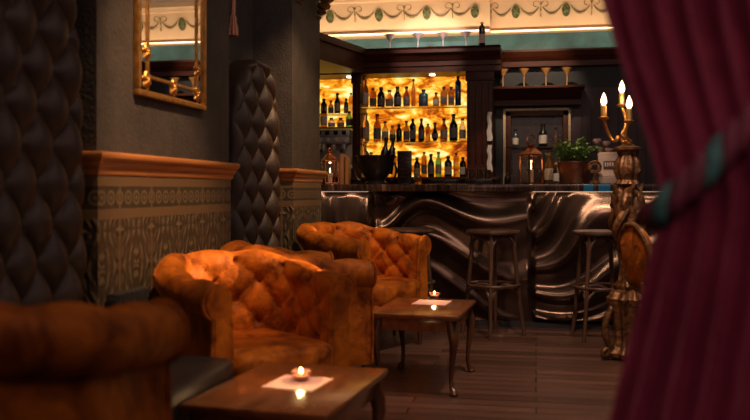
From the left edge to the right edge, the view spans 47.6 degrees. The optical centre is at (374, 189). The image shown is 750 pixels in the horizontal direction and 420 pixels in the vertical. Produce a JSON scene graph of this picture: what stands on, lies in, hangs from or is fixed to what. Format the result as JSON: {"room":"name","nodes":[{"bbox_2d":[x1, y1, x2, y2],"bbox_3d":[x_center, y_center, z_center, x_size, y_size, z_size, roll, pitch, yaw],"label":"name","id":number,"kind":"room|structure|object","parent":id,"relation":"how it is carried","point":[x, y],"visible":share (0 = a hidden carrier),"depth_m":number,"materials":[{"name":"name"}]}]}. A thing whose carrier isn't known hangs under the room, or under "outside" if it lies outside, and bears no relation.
{"room":"cocktail bar lounge","nodes":[
{"label":"cocktail bar lounge","id":0,"kind":"room"},
{"bbox_2d":[74,0,228,161],"bbox_3d":[-1.119,-0.440,4.156,0.295,3.080,1.490,0,0,11],"label":"wall pier","id":1,"kind":"object","parent":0,"point":[115,119],"visible":0.29,"depth_m":3.70,"materials":[{"name":"paint"}]},
{"bbox_2d":[81,175,98,305],"bbox_3d":[-1.252,0.458,3.417,0.307,1.045,0.012,0,0,11],"label":"wall","id":2,"kind":"structure","parent":1,"relation":"attached to","point":[90,206],"depth_m":3.39,"materials":[{"name":"paint"}]},
{"bbox_2d":[133,0,205,110],"bbox_3d":[-0.967,-1.032,4.079,0.032,1.235,0.775,0,0,11],"label":"wall mirror","id":3,"kind":"object","parent":1,"relation":"attached to","point":[169,36],"visible":1,"depth_m":4.06,"materials":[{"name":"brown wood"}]},
{"bbox_2d":[99,175,320,307],"bbox_3d":[-0.774,0.458,5.149,0.012,1.045,3.570,0,0,11],"label":"wall","id":4,"kind":"structure","parent":1,"relation":"attached to","point":[143,220],"depth_m":3.91,"materials":[{"name":"paint"}]},
{"bbox_2d":[80,151,239,179],"bbox_3d":[-1.093,-0.107,4.151,0.346,0.094,1.592,0,0,11],"label":"trim","id":5,"kind":"structure","parent":4,"relation":"attached to","point":[92,162],"depth_m":3.81,"materials":[{"name":"brown wood"}]},
{"bbox_2d":[278,168,326,182],"bbox_3d":[-0.642,-0.107,6.534,0.346,0.094,0.902,0,0,11],"label":"trim","id":6,"kind":"structure","parent":4,"relation":"attached to","point":[287,174],"depth_m":6.22,"materials":[{"name":"brown wood"}]},
{"bbox_2d":[229,0,252,64],"bbox_3d":[-1.893,-0.440,2.954,0.780,3.080,8.300,0,0,11],"label":"wall","id":7,"kind":"structure","parent":0,"point":[240,47],"depth_m":5.95,"materials":[{"name":"paint"}]},
{"bbox_2d":[253,0,319,170],"bbox_3d":[-0.667,-0.440,6.538,0.295,3.080,0.800,0,0,11],"label":"wall pier","id":8,"kind":"object","parent":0,"point":[286,33],"visible":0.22,"depth_m":6.17,"materials":[{"name":"paint"}]},
{"bbox_2d":[279,182,293,250],"bbox_3d":[-0.737,0.458,6.138,0.307,1.045,0.012,0,0,11],"label":"wall","id":9,"kind":"structure","parent":8,"relation":"attached to","point":[286,198],"depth_m":6.11,"materials":[{"name":"paint"}]},
{"bbox_2d":[316,0,333,18],"bbox_3d":[-0.397,-1.492,6.793,0.142,0.256,0.140,0,0,11],"label":"corbel","id":10,"kind":"object","parent":8,"relation":"attached to","point":[323,5],"visible":1,"depth_m":6.77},
{"bbox_2d":[343,31,614,85],"bbox_3d":[1.613,-0.440,8.518,5.600,3.080,0.100,0,0,11],"label":"wall","id":11,"kind":"structure","parent":0,"point":[596,38],"depth_m":8.51,"materials":[{"name":"paint"}]},
{"bbox_2d":[320,0,490,39],"bbox_3d":[0.032,-1.770,8.625,2.254,0.420,0.280,0,0,11],"label":"frieze","id":12,"kind":"object","parent":11,"relation":"attached to","point":[343,17],"visible":0.76,"depth_m":8.53,"materials":[{"name":"beige paint"}]},
{"bbox_2d":[329,29,488,35],"bbox_3d":[0.026,-1.573,8.562,2.224,0.009,0.008,0,0,11],"label":"led strip","id":13,"kind":"object","parent":12,"relation":"attached to","point":[488,29],"visible":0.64,"depth_m":8.50,"materials":[{"name":"white"}]},
{"bbox_2d":[493,84,584,106],"bbox_3d":[1.571,-0.912,8.293,0.914,0.173,0.360,0,0,11],"label":"shelf","id":14,"kind":"object","parent":11,"relation":"attached to","point":[539,95],"visible":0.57,"depth_m":8.22,"materials":[{"name":"brown wood"}]},
{"bbox_2d":[519,68,528,85],"bbox_3d":[1.444,-1.085,8.235,0.110,0.175,0.110,0,0,11],"label":"goblet","id":15,"kind":"object","parent":14,"relation":"on","point":[523,71],"visible":0.89,"depth_m":8.21,"materials":[{"name":"gold metal"}]},
{"bbox_2d":[519,68,528,76],"bbox_3d":[1.444,-1.135,8.235,0.110,0.077,0.110,0,0,11],"label":"bowl","id":16,"kind":"object","parent":15,"relation":"on","point":[523,71],"depth_m":8.21,"materials":[{"name":"gold metal"}]},
{"bbox_2d":[540,68,551,84],"bbox_3d":[1.649,-1.085,8.196,0.110,0.175,0.110,0,0,11],"label":"goblet","id":17,"kind":"object","parent":14,"relation":"on","point":[545,71],"visible":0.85,"depth_m":8.17,"materials":[{"name":"gold metal"}]},
{"bbox_2d":[540,68,551,75],"bbox_3d":[1.649,-1.135,8.196,0.110,0.077,0.110,0,0,11],"label":"bowl","id":18,"kind":"object","parent":17,"relation":"on","point":[545,70],"depth_m":8.17,"materials":[{"name":"gold metal"}]},
{"bbox_2d":[562,67,572,84],"bbox_3d":[1.843,-1.085,8.159,0.110,0.175,0.110,0,0,11],"label":"goblet","id":19,"kind":"object","parent":14,"relation":"on","point":[566,70],"visible":0.88,"depth_m":8.13,"materials":[{"name":"gold metal"}]},
{"bbox_2d":[562,67,572,75],"bbox_3d":[1.843,-1.135,8.159,0.110,0.077,0.110,0,0,11],"label":"bowl","id":20,"kind":"object","parent":19,"relation":"on","point":[566,70],"depth_m":8.13,"materials":[{"name":"gold metal"}]},
{"bbox_2d":[490,0,609,34],"bbox_3d":[2.668,-1.770,8.217,3.215,0.420,0.280,0,0,11],"label":"frieze","id":21,"kind":"object","parent":11,"relation":"attached to","point":[505,15],"visible":0.52,"depth_m":8.36,"materials":[{"name":"beige paint"}]},
{"bbox_2d":[491,27,608,31],"bbox_3d":[2.646,-1.573,8.157,3.036,0.009,0.008,0,0,11],"label":"led strip","id":22,"kind":"object","parent":21,"relation":"attached to","point":[595,27],"visible":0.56,"depth_m":8.33,"materials":[{"name":"white"}]},
{"bbox_2d":[502,47,620,67],"bbox_3d":[2.753,-1.293,8.155,3.026,0.157,0.190,0,0,11],"label":"trim","id":23,"kind":"structure","parent":11,"relation":"attached to","point":[596,56],"depth_m":8.28,"materials":[{"name":"brown wood"}]},
{"bbox_2d":[349,325,623,419],"bbox_3d":[0.670,1.150,3.537,5.600,0.100,10.400,0,0,11],"label":"floor","id":24,"kind":"structure","parent":0,"point":[545,373],"depth_m":5.01,"materials":[{"name":"wood"}]},
{"bbox_2d":[0,298,189,419],"bbox_3d":[-0.996,0.641,1.923,0.900,0.918,0.892,0,0,17],"label":"armchair","id":25,"kind":"object","parent":24,"relation":"on","point":[59,360],"visible":1,"depth_m":1.79,"materials":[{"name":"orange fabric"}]},
{"bbox_2d":[0,0,233,419],"bbox_3d":[-0.946,0.125,2.958,0.760,1.949,0.680,0,0,11],"label":"seat","id":26,"kind":"object","parent":24,"relation":"on","point":[43,258],"visible":0.72,"depth_m":2.98,"materials":[{"name":"leather"}]},
{"bbox_2d":[171,356,233,419],"bbox_3d":[-0.897,0.700,2.948,0.660,0.150,0.680,0,0,11],"label":"seat cushion","id":27,"kind":"object","parent":26,"relation":"on","point":[191,376],"depth_m":2.92,"materials":[{"name":"black leather"}]},
{"bbox_2d":[107,287,149,307],"bbox_3d":[-1.030,0.760,3.561,0.060,0.680,0.295,0,0,11],"label":"seat","id":28,"kind":"object","parent":24,"relation":"on","point":[142,294],"visible":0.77,"depth_m":3.52,"materials":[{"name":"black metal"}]},
{"bbox_2d":[153,249,356,376],"bbox_3d":[-0.582,0.692,3.784,0.781,0.816,0.788,0,0,-39],"label":"armchair","id":29,"kind":"object","parent":24,"relation":"on","point":[251,308],"visible":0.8,"depth_m":3.74,"materials":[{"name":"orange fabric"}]},
{"bbox_2d":[233,328,332,376],"bbox_3d":[-0.530,0.730,3.720,0.501,0.163,0.621,0,0,-39],"label":"seat cushion","id":30,"kind":"object","parent":29,"relation":"on","point":[253,347],"depth_m":3.57,"materials":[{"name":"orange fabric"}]},
{"bbox_2d":[229,59,280,246],"bbox_3d":[-0.712,0.125,5.506,0.360,1.949,0.680,0,0,20],"label":"seat","id":31,"kind":"object","parent":24,"relation":"on","point":[254,124],"visible":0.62,"depth_m":5.42,"materials":[{"name":"leather"}]},
{"bbox_2d":[179,362,387,419],"bbox_3d":[-0.282,0.886,2.918,0.490,0.436,0.690,0,0,16],"label":"coffee table","id":32,"kind":"object","parent":24,"relation":"on","point":[241,397],"visible":0.93,"depth_m":2.79,"materials":[{"name":"brown wood"}]},
{"bbox_2d":[262,375,333,390],"bbox_3d":[-0.266,0.667,2.940,0.185,0.002,0.200,0,0,19],"label":"paper sheet","id":33,"kind":"object","parent":32,"relation":"on","point":[287,382],"visible":1,"depth_m":2.92,"materials":[{"name":"paper"}]},
{"bbox_2d":[291,368,310,381],"bbox_3d":[-0.259,0.642,2.971,0.068,0.046,0.068,0,0,11],"label":"tealight","id":34,"kind":"object","parent":33,"relation":"on","point":[300,375],"visible":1,"depth_m":2.95,"materials":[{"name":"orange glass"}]},
{"bbox_2d":[220,240,376,367],"bbox_3d":[-0.443,0.688,4.605,0.792,0.824,0.799,0,0,-22],"label":"armchair","id":35,"kind":"object","parent":24,"relation":"on","point":[364,273],"visible":0.22,"depth_m":4.38,"materials":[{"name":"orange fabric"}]},
{"bbox_2d":[296,221,430,344],"bbox_3d":[-0.128,0.666,6.036,0.844,0.867,0.852,0,0,39],"label":"armchair","id":36,"kind":"object","parent":24,"relation":"on","point":[400,260],"visible":0.56,"depth_m":6.05,"materials":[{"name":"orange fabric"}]},
{"bbox_2d":[373,276,421,306],"bbox_3d":[-0.059,0.707,5.981,0.666,0.173,0.546,0,0,39],"label":"seat cushion","id":37,"kind":"object","parent":36,"relation":"on","point":[386,289],"depth_m":5.76,"materials":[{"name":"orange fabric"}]},
{"bbox_2d":[320,32,502,183],"bbox_3d":[-0.047,-0.130,7.830,2.354,2.460,1.870,0,0,11],"label":"bar","id":38,"kind":"object","parent":24,"relation":"on","point":[344,65],"visible":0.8,"depth_m":8.32,"materials":[{"name":"brown wood"}]},
{"bbox_2d":[320,105,326,126],"bbox_3d":[-0.513,-0.736,8.501,0.074,0.222,0.072,0,0,11],"label":"bottle","id":39,"kind":"object","parent":38,"relation":"on","point":[323,118],"visible":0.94,"depth_m":8.47,"materials":[{"name":"brown glass"}]},
{"bbox_2d":[320,129,351,176],"bbox_3d":[-0.409,-0.360,8.408,0.352,0.470,0.282,0,0,11],"label":"espresso machine","id":40,"kind":"object","parent":38,"relation":"on","point":[339,140],"visible":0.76,"depth_m":8.35,"materials":[{"name":"metal"}]},
{"bbox_2d":[320,113,351,116],"bbox_3d":[-0.626,-0.755,8.609,0.886,0.010,0.285,0,0,11],"label":"shelf","id":41,"kind":"object","parent":38,"relation":"attached to","point":[328,114],"depth_m":8.44,"materials":[{"name":"clear glass"}]},
{"bbox_2d":[320,127,351,129],"bbox_3d":[-0.626,-0.619,8.609,0.886,0.012,0.285,0,0,11],"label":"shelf","id":42,"kind":"object","parent":38,"relation":"attached to","point":[350,128],"depth_m":8.47,"materials":[{"name":"brown wood"}]},
{"bbox_2d":[334,93,339,112],"bbox_3d":[-0.379,-0.867,8.541,0.065,0.213,0.063,0,0,11],"label":"bottle","id":43,"kind":"object","parent":38,"relation":"on","point":[337,101],"visible":0.84,"depth_m":8.52,"materials":[{"name":"glass"}]},
{"bbox_2d":[363,113,368,141],"bbox_3d":[-0.092,-0.623,8.486,0.074,0.297,0.072,0,0,11],"label":"bottle","id":44,"kind":"object","parent":38,"relation":"on","point":[365,122],"visible":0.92,"depth_m":8.46,"materials":[{"name":"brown glass"}]},
{"bbox_2d":[363,78,368,106],"bbox_3d":[-0.100,-0.969,8.496,0.074,0.307,0.072,0,0,11],"label":"bottle","id":45,"kind":"object","parent":38,"relation":"on","point":[365,88],"visible":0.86,"depth_m":8.46,"materials":[{"name":"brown glass"}]},
{"bbox_2d":[370,88,375,106],"bbox_3d":[-0.020,-0.915,8.483,0.068,0.201,0.066,0,0,11],"label":"bottle","id":46,"kind":"object","parent":38,"relation":"on","point":[372,93],"visible":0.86,"depth_m":8.46,"materials":[{"name":"orange glass"}]},
{"bbox_2d":[373,114,380,141],"bbox_3d":[0.022,-0.618,8.484,0.078,0.285,0.076,0,0,11],"label":"bottle","id":47,"kind":"object","parent":38,"relation":"on","point":[377,126],"visible":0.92,"depth_m":8.46,"materials":[{"name":"brown glass"}]},
{"bbox_2d":[377,87,384,106],"bbox_3d":[0.061,-0.921,8.475,0.078,0.211,0.076,0,0,11],"label":"bottle","id":48,"kind":"object","parent":38,"relation":"on","point":[381,96],"visible":0.88,"depth_m":8.45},
{"bbox_2d":[382,121,388,141],"bbox_3d":[0.101,-0.581,8.468,0.068,0.211,0.066,0,0,11],"label":"bottle","id":49,"kind":"object","parent":38,"relation":"on","point":[385,133],"visible":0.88,"depth_m":8.45,"materials":[{"name":"orange glass"}]},
{"bbox_2d":[386,90,392,106],"bbox_3d":[0.144,-0.905,8.450,0.077,0.179,0.075,0,0,11],"label":"bottle","id":50,"kind":"object","parent":38,"relation":"on","point":[389,98],"visible":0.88,"depth_m":8.42,"materials":[{"name":"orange glass"}]},
{"bbox_2d":[394,86,400,106],"bbox_3d":[0.223,-0.920,8.436,0.077,0.210,0.075,0,0,11],"label":"bottle","id":51,"kind":"object","parent":38,"relation":"on","point":[397,96],"visible":0.87,"depth_m":8.40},
{"bbox_2d":[403,86,409,105],"bbox_3d":[0.312,-0.920,8.421,0.068,0.210,0.066,0,0,11],"label":"bottle","id":52,"kind":"object","parent":38,"relation":"on","point":[406,97],"visible":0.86,"depth_m":8.39,"materials":[{"name":"brown glass"}]},
{"bbox_2d":[403,121,409,140],"bbox_3d":[0.311,-0.580,8.412,0.063,0.210,0.061,0,0,11],"label":"bottle","id":53,"kind":"object","parent":38,"relation":"on","point":[406,133],"visible":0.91,"depth_m":8.39,"materials":[{"name":"brown glass"}]},
{"bbox_2d":[410,118,415,140],"bbox_3d":[0.374,-0.590,8.395,0.060,0.231,0.064,0,0,10],"label":"bottle","id":54,"kind":"object","parent":38,"relation":"on","point":[412,125],"visible":0.79,"depth_m":8.37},
{"bbox_2d":[411,79,415,105],"bbox_3d":[0.380,-0.957,8.400,0.044,0.283,0.042,0,0,11],"label":"bottle","id":55,"kind":"object","parent":38,"relation":"on","point":[413,90],"visible":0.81,"depth_m":8.38,"materials":[{"name":"orange glass"}]},
{"bbox_2d":[361,105,466,110],"bbox_3d":[0.400,-0.810,8.415,1.041,0.010,0.285,0,0,11],"label":"shelf","id":56,"kind":"object","parent":38,"relation":"attached to","point":[430,107],"depth_m":8.40,"materials":[{"name":"clear glass"}]},
{"bbox_2d":[364,141,466,143],"bbox_3d":[0.400,-0.470,8.415,1.041,0.010,0.285,0,0,11],"label":"shelf","id":57,"kind":"object","parent":38,"relation":"attached to","point":[370,142],"depth_m":8.32,"materials":[{"name":"clear glass"}]},
{"bbox_2d":[414,157,419,176],"bbox_3d":[0.413,-0.224,8.359,0.067,0.198,0.065,0,0,11],"label":"bottle","id":58,"kind":"object","parent":38,"relation":"on","point":[416,164],"visible":0.88,"depth_m":8.34,"materials":[{"name":"black glass"}]},
{"bbox_2d":[418,118,424,140],"bbox_3d":[0.457,-0.590,8.383,0.062,0.230,0.061,0,0,11],"label":"bottle","id":59,"kind":"object","parent":38,"relation":"on","point":[421,132],"visible":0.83,"depth_m":8.36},
{"bbox_2d":[419,89,427,105],"bbox_3d":[0.479,-0.904,8.388,0.093,0.178,0.093,0,0,8],"label":"bottle","id":60,"kind":"object","parent":38,"relation":"on","point":[423,97],"visible":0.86,"depth_m":8.34,"materials":[{"name":"glass"}]},
{"bbox_2d":[421,152,426,176],"bbox_3d":[0.482,-0.250,8.350,0.056,0.250,0.055,0,0,11],"label":"bottle","id":61,"kind":"object","parent":38,"relation":"on","point":[423,158],"visible":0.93,"depth_m":8.33,"materials":[{"name":"orange glass"}]},
{"bbox_2d":[428,154,433,176],"bbox_3d":[0.549,-0.239,8.333,0.067,0.229,0.065,0,0,11],"label":"bottle","id":62,"kind":"object","parent":38,"relation":"on","point":[430,163],"visible":0.94,"depth_m":8.31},
{"bbox_2d":[435,152,441,176],"bbox_3d":[0.621,-0.249,8.315,0.062,0.249,0.060,0,0,11],"label":"bottle","id":63,"kind":"object","parent":38,"relation":"on","point":[438,166],"visible":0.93,"depth_m":8.29,"materials":[{"name":"green glass"}]},
{"bbox_2d":[440,87,446,105],"bbox_3d":[0.676,-0.914,8.340,0.067,0.198,0.071,0,0,14],"label":"bottle","id":64,"kind":"object","parent":38,"relation":"on","point":[443,95],"visible":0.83,"depth_m":8.31,"materials":[{"name":"brown glass"}]},
{"bbox_2d":[440,118,447,140],"bbox_3d":[0.676,-0.590,8.341,0.073,0.229,0.071,0,0,11],"label":"bottle","id":65,"kind":"object","parent":38,"relation":"on","point":[443,130],"visible":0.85,"depth_m":8.32,"materials":[{"name":"brown glass"}]},
{"bbox_2d":[444,156,451,176],"bbox_3d":[0.715,-0.229,8.310,0.073,0.207,0.077,0,0,2],"label":"bottle","id":66,"kind":"object","parent":38,"relation":"on","point":[447,164],"visible":0.9,"depth_m":8.28,"materials":[{"name":"glass"}]},
{"bbox_2d":[448,86,453,105],"bbox_3d":[0.747,-0.914,8.326,0.061,0.198,0.065,0,0,5],"label":"bottle","id":67,"kind":"object","parent":38,"relation":"on","point":[451,92],"visible":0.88,"depth_m":8.30,"materials":[{"name":"brown glass"}]},
{"bbox_2d":[449,114,457,140],"bbox_3d":[0.769,-0.610,8.332,0.084,0.270,0.082,0,0,11],"label":"bottle","id":68,"kind":"object","parent":38,"relation":"on","point":[453,127],"visible":0.87,"depth_m":8.30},
{"bbox_2d":[453,153,458,176],"bbox_3d":[0.791,-0.244,8.294,0.054,0.238,0.052,0,0,11],"label":"bottle","id":69,"kind":"object","parent":38,"relation":"on","point":[455,158],"visible":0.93,"depth_m":8.28,"materials":[{"name":"orange glass"}]},
{"bbox_2d":[455,76,460,105],"bbox_3d":[0.814,-0.966,8.328,0.059,0.301,0.058,0,0,11],"label":"bottle","id":70,"kind":"object","parent":38,"relation":"on","point":[458,82],"visible":0.8,"depth_m":8.30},
{"bbox_2d":[459,118,465,140],"bbox_3d":[0.856,-0.589,8.315,0.067,0.228,0.065,0,0,11],"label":"bottle","id":71,"kind":"object","parent":38,"relation":"on","point":[462,129],"visible":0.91,"depth_m":8.29,"materials":[{"name":"clear glass"}]},
{"bbox_2d":[460,157,465,176],"bbox_3d":[0.855,-0.223,8.278,0.062,0.196,0.066,0,0,14],"label":"bottle","id":72,"kind":"object","parent":38,"relation":"on","point":[462,163],"visible":0.87,"depth_m":8.25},
{"bbox_2d":[460,31,471,45],"bbox_3d":[0.867,-1.433,8.100,0.116,0.145,0.116,0,0,11],"label":"martini glass","id":73,"kind":"object","parent":38,"relation":"on","point":[465,34],"visible":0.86,"depth_m":8.07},
{"bbox_2d":[460,31,471,38],"bbox_3d":[0.867,-1.473,8.100,0.116,0.064,0.116,0,0,11],"label":"bowl","id":74,"kind":"object","parent":73,"relation":"on","point":[465,33],"depth_m":8.07,"materials":[{"name":"clear glass"}]},
{"bbox_2d":[479,22,484,44],"bbox_3d":[1.016,-1.478,8.072,0.064,0.235,0.063,0,0,11],"label":"bottle","id":75,"kind":"object","parent":38,"relation":"on","point":[481,27],"visible":0.88,"depth_m":8.05,"materials":[{"name":"black glass"}]},
{"bbox_2d":[487,110,492,140],"bbox_3d":[1.085,-0.611,8.070,0.046,0.292,0.048,0,0,-26],"label":"cloth","id":76,"kind":"object","parent":38,"relation":"hanging from","point":[489,132],"visible":1,"depth_m":8.06,"materials":[{"name":"fabric"}]},
{"bbox_2d":[487,143,492,171],"bbox_3d":[1.085,-0.307,8.070,0.046,0.273,0.048,0,0,-26],"label":"cloth","id":77,"kind":"object","parent":38,"relation":"hanging from","point":[489,164],"visible":0.94,"depth_m":8.06,"materials":[{"name":"fabric"}]},
{"bbox_2d":[387,227,437,334],"bbox_3d":[0.266,0.701,6.636,0.412,0.802,0.412,0,0,-14],"label":"bar stool","id":78,"kind":"object","parent":24,"relation":"on","point":[420,231],"visible":0.2,"depth_m":6.53,"materials":[{"name":"brown wood"}]},
{"bbox_2d":[374,297,475,396],"bbox_3d":[0.291,0.886,4.896,0.490,0.436,0.690,0,0,15],"label":"coffee table","id":79,"kind":"object","parent":24,"relation":"on","point":[400,314],"visible":0.84,"depth_m":4.63,"materials":[{"name":"brown wood"}]},
{"bbox_2d":[412,299,450,304],"bbox_3d":[0.338,0.667,5.043,0.200,0.002,0.210,0,0,17],"label":"paper sheet","id":80,"kind":"object","parent":79,"relation":"on","point":[422,302],"visible":1,"depth_m":5.03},
{"bbox_2d":[321,184,658,329],"bbox_3d":[0.756,0.526,7.160,4.180,1.148,0.690,0,0,11],"label":"bar counter","id":81,"kind":"object","parent":24,"relation":"on","point":[545,216],"depth_m":6.85,"materials":[{"name":"metal"}]},
{"bbox_2d":[321,148,338,183],"bbox_3d":[-0.391,-0.207,7.382,0.130,0.319,0.130,0,0,-19],"label":"lantern","id":82,"kind":"object","parent":81,"relation":"on","point":[329,163],"visible":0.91,"depth_m":7.33,"materials":[{"name":"orange metal"}]},
{"bbox_2d":[340,154,345,183],"bbox_3d":[-0.279,-0.180,7.411,0.036,0.265,0.120,0,0,11],"label":"chopping board","id":83,"kind":"object","parent":81,"relation":"on","point":[342,156],"visible":0.62,"depth_m":7.35,"materials":[{"name":"brown wood"}]},
{"bbox_2d":[345,156,349,183],"bbox_3d":[-0.237,-0.171,7.403,0.028,0.245,0.100,0,0,11],"label":"chopping board","id":84,"kind":"object","parent":81,"relation":"on","point":[347,158],"visible":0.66,"depth_m":7.36,"materials":[{"name":"brown wood"}]},
{"bbox_2d":[354,155,396,183],"bbox_3d":[0.006,-0.172,7.325,0.349,0.248,0.344,0,0,-18],"label":"ice bucket","id":85,"kind":"object","parent":81,"relation":"on","point":[375,168],"visible":0.95,"depth_m":7.22,"materials":[{"name":"metal"}]},
{"bbox_2d":[380,137,388,154],"bbox_3d":[0.072,-0.292,7.269,0.092,0.316,0.068,0,0,11],"label":"bottle","id":86,"kind":"object","parent":85,"relation":"in","point":[384,151],"visible":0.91,"depth_m":7.25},
{"bbox_2d":[388,138,395,173],"bbox_3d":[0.130,-0.292,7.303,0.096,0.317,0.068,0,0,11],"label":"bottle","id":87,"kind":"object","parent":85,"relation":"in","point":[391,150],"visible":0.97,"depth_m":7.28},
{"bbox_2d":[397,151,411,183],"bbox_3d":[0.251,-0.191,7.230,0.124,0.285,0.060,0,0,11],"label":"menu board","id":88,"kind":"object","parent":81,"relation":"on","point":[404,158],"visible":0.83,"depth_m":7.22,"materials":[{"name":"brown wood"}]},
{"bbox_2d":[429,179,459,183],"bbox_3d":[0.586,-0.068,7.115,0.240,0.040,0.200,0,0,11],"label":"tray","id":89,"kind":"object","parent":81,"relation":"on","point":[431,181],"visible":0.93,"depth_m":7.02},
{"bbox_2d":[465,179,492,183],"bbox_3d":[0.870,-0.070,7.112,0.220,0.045,0.160,0,0,11],"label":"tray","id":90,"kind":"object","parent":81,"relation":"on","point":[467,181],"visible":0.78,"depth_m":7.03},
{"bbox_2d":[321,184,658,191],"bbox_3d":[0.756,-0.018,7.160,4.180,0.060,0.690,0,0,11],"label":"countertop","id":91,"kind":"structure","parent":81,"relation":"on","point":[324,187],"depth_m":6.80,"materials":[{"name":"wood"}]},
{"bbox_2d":[518,134,543,183],"bbox_3d":[1.296,-0.256,7.062,0.147,0.415,0.147,0,0,-27],"label":"lantern","id":92,"kind":"object","parent":81,"relation":"on","point":[530,160],"visible":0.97,"depth_m":7.02,"materials":[{"name":"orange metal"}]},
{"bbox_2d":[544,153,553,183],"bbox_3d":[1.444,-0.178,7.054,0.077,0.260,0.076,0,0,11],"label":"bottle","id":93,"kind":"object","parent":81,"relation":"on","point":[548,168],"visible":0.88,"depth_m":7.03,"materials":[{"name":"orange glass"}]},
{"bbox_2d":[553,162,558,183],"bbox_3d":[1.467,-0.136,6.887,0.052,0.175,0.051,0,0,11],"label":"bottle","id":94,"kind":"object","parent":81,"relation":"on","point":[555,171],"visible":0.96,"depth_m":6.87,"materials":[{"name":"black glass"}]},
{"bbox_2d":[545,137,603,183],"bbox_3d":[1.625,-0.244,7.014,0.462,0.392,0.419,0,0,-39],"label":"potted plant","id":95,"kind":"object","parent":81,"relation":"on","point":[573,170],"visible":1,"depth_m":6.92,"materials":[{"name":"green plant"}]},
{"bbox_2d":[587,160,601,183],"bbox_3d":[1.764,-0.143,6.831,0.100,0.191,0.101,0,0,-35],"label":"gauge","id":96,"kind":"object","parent":81,"relation":"on","point":[594,167],"visible":0.97,"depth_m":6.82},
{"bbox_2d":[589,139,612,174],"bbox_3d":[1.912,-0.240,7.203,0.201,0.384,0.132,0,0,11],"label":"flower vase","id":97,"kind":"object","parent":81,"relation":"on","point":[595,141],"visible":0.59,"depth_m":7.17,"materials":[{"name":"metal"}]},
{"bbox_2d":[597,152,617,183],"bbox_3d":[1.928,-0.179,6.943,0.207,0.263,0.240,0,0,11],"label":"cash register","id":98,"kind":"object","parent":81,"relation":"on","point":[606,175],"visible":0.53,"depth_m":6.89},
{"bbox_2d":[460,228,525,339],"bbox_3d":[0.895,0.701,6.446,0.412,0.802,0.412,0,0,-32],"label":"bar stool","id":99,"kind":"object","parent":24,"relation":"on","point":[485,233],"visible":0.97,"depth_m":6.39,"materials":[{"name":"brown wood"}]},
{"bbox_2d":[570,229,619,342],"bbox_3d":[1.668,0.701,6.300,0.412,0.802,0.412,0,0,-1],"label":"bar stool","id":100,"kind":"object","parent":24,"relation":"on","point":[604,234],"visible":0.71,"depth_m":6.23,"materials":[{"name":"brown wood"}]},
{"bbox_2d":[598,81,645,359],"bbox_3d":[1.622,0.190,5.543,0.340,1.821,0.317,0,0,11],"label":"candelabrum","id":101,"kind":"object","parent":24,"relation":"on","point":[622,300],"visible":0.71,"depth_m":5.46,"materials":[{"name":"gold metal"}]},
{"bbox_2d":[618,222,651,293],"bbox_3d":[1.620,0.638,4.602,0.605,0.927,0.450,0,0,19],"label":"chair","id":102,"kind":"object","parent":24,"relation":"on","point":[634,243],"visible":0.38,"depth_m":4.64,"materials":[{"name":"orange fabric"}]},
{"bbox_2d":[495,106,570,183],"bbox_3d":[1.567,0.051,8.435,0.732,2.098,0.078,0,0,11],"label":"frame","id":103,"kind":"object","parent":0,"point":[498,110],"visible":0.07,"depth_m":8.46,"materials":[{"name":"wood"}]},
{"bbox_2d":[503,107,570,183],"bbox_3d":[1.600,-0.353,8.408,0.656,0.906,0.118,0,0,11],"label":"display niche","id":104,"kind":"object","parent":103,"relation":"attached to","point":[527,121],"visible":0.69,"depth_m":8.42,"materials":[{"name":"wood"}]},
{"bbox_2d":[512,129,518,146],"bbox_3d":[1.395,-0.515,8.438,0.062,0.179,0.061,0,0,11],"label":"bottle","id":105,"kind":"object","parent":104,"relation":"on","point":[515,139],"visible":1,"depth_m":8.42,"materials":[{"name":"glass"}]},
{"bbox_2d":[507,146,562,148],"bbox_3d":[1.600,-0.420,8.409,0.604,0.012,0.100,0,0,11],"label":"shelf","id":106,"kind":"object","parent":104,"relation":"attached to","point":[508,147],"depth_m":8.42,"materials":[{"name":"brown wood"}]},
{"bbox_2d":[539,123,546,146],"bbox_3d":[1.659,-0.541,8.392,0.084,0.230,0.082,0,0,11],"label":"bottle","id":107,"kind":"object","parent":104,"relation":"on","point":[542,134],"visible":1,"depth_m":8.36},
{"bbox_2d":[499,65,628,87],"bbox_3d":[2.747,-1.106,8.232,3.066,0.217,0.038,0,0,11],"label":"wall panel","id":108,"kind":"object","parent":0,"point":[591,76],"visible":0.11,"depth_m":8.36,"materials":[{"name":"stone"}]},
{"bbox_2d":[571,87,657,183],"bbox_3d":[3.087,0.051,8.142,2.365,2.098,0.088,0,0,11],"label":"wall panel","id":109,"kind":"object","parent":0,"point":[585,122],"visible":0.15,"depth_m":8.26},
{"bbox_3d":[0.670,-2.030,3.537,5.600,0.100,10.400,0,0,11],"label":"ceiling","id":110,"kind":"structure","parent":0,"visible":0},
{"bbox_2d":[229,0,238,36],"bbox_3d":[-0.940,-1.498,5.624,0.072,0.966,0.078,0,0,11],"label":"tassel","id":111,"kind":"object","parent":110,"relation":"hanging from","point":[233,27],"visible":0.94,"depth_m":5.61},
{"bbox_3d":[0.623,-1.784,1.409,1.600,0.389,0.058,0,0,11],"label":"rail","id":112,"kind":"object","parent":110,"relation":"attached to","visible":0},
{"bbox_2d":[602,0,749,419],"bbox_3d":[0.654,-0.250,1.394,1.073,2.680,0.078,0,0,11],"label":"curtain","id":113,"kind":"object","parent":112,"relation":"hanging from","point":[685,64],"visible":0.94,"depth_m":1.41,"materials":[{"name":"fabric"}]},
{"bbox_3d":[2.113,-0.440,1.350,1.750,3.080,0.120,0,0,11],"label":"wall partition","id":114,"kind":"structure","parent":0,"visible":0},
{"bbox_2d":[635,103,749,229],"bbox_3d":[0.849,-0.235,1.379,0.824,0.612,0.250,0,0,6],"label":"tie","id":115,"kind":"object","parent":114,"relation":"attached to","point":[723,149],"visible":0.73,"depth_m":1.32,"materials":[{"name":"fabric"}]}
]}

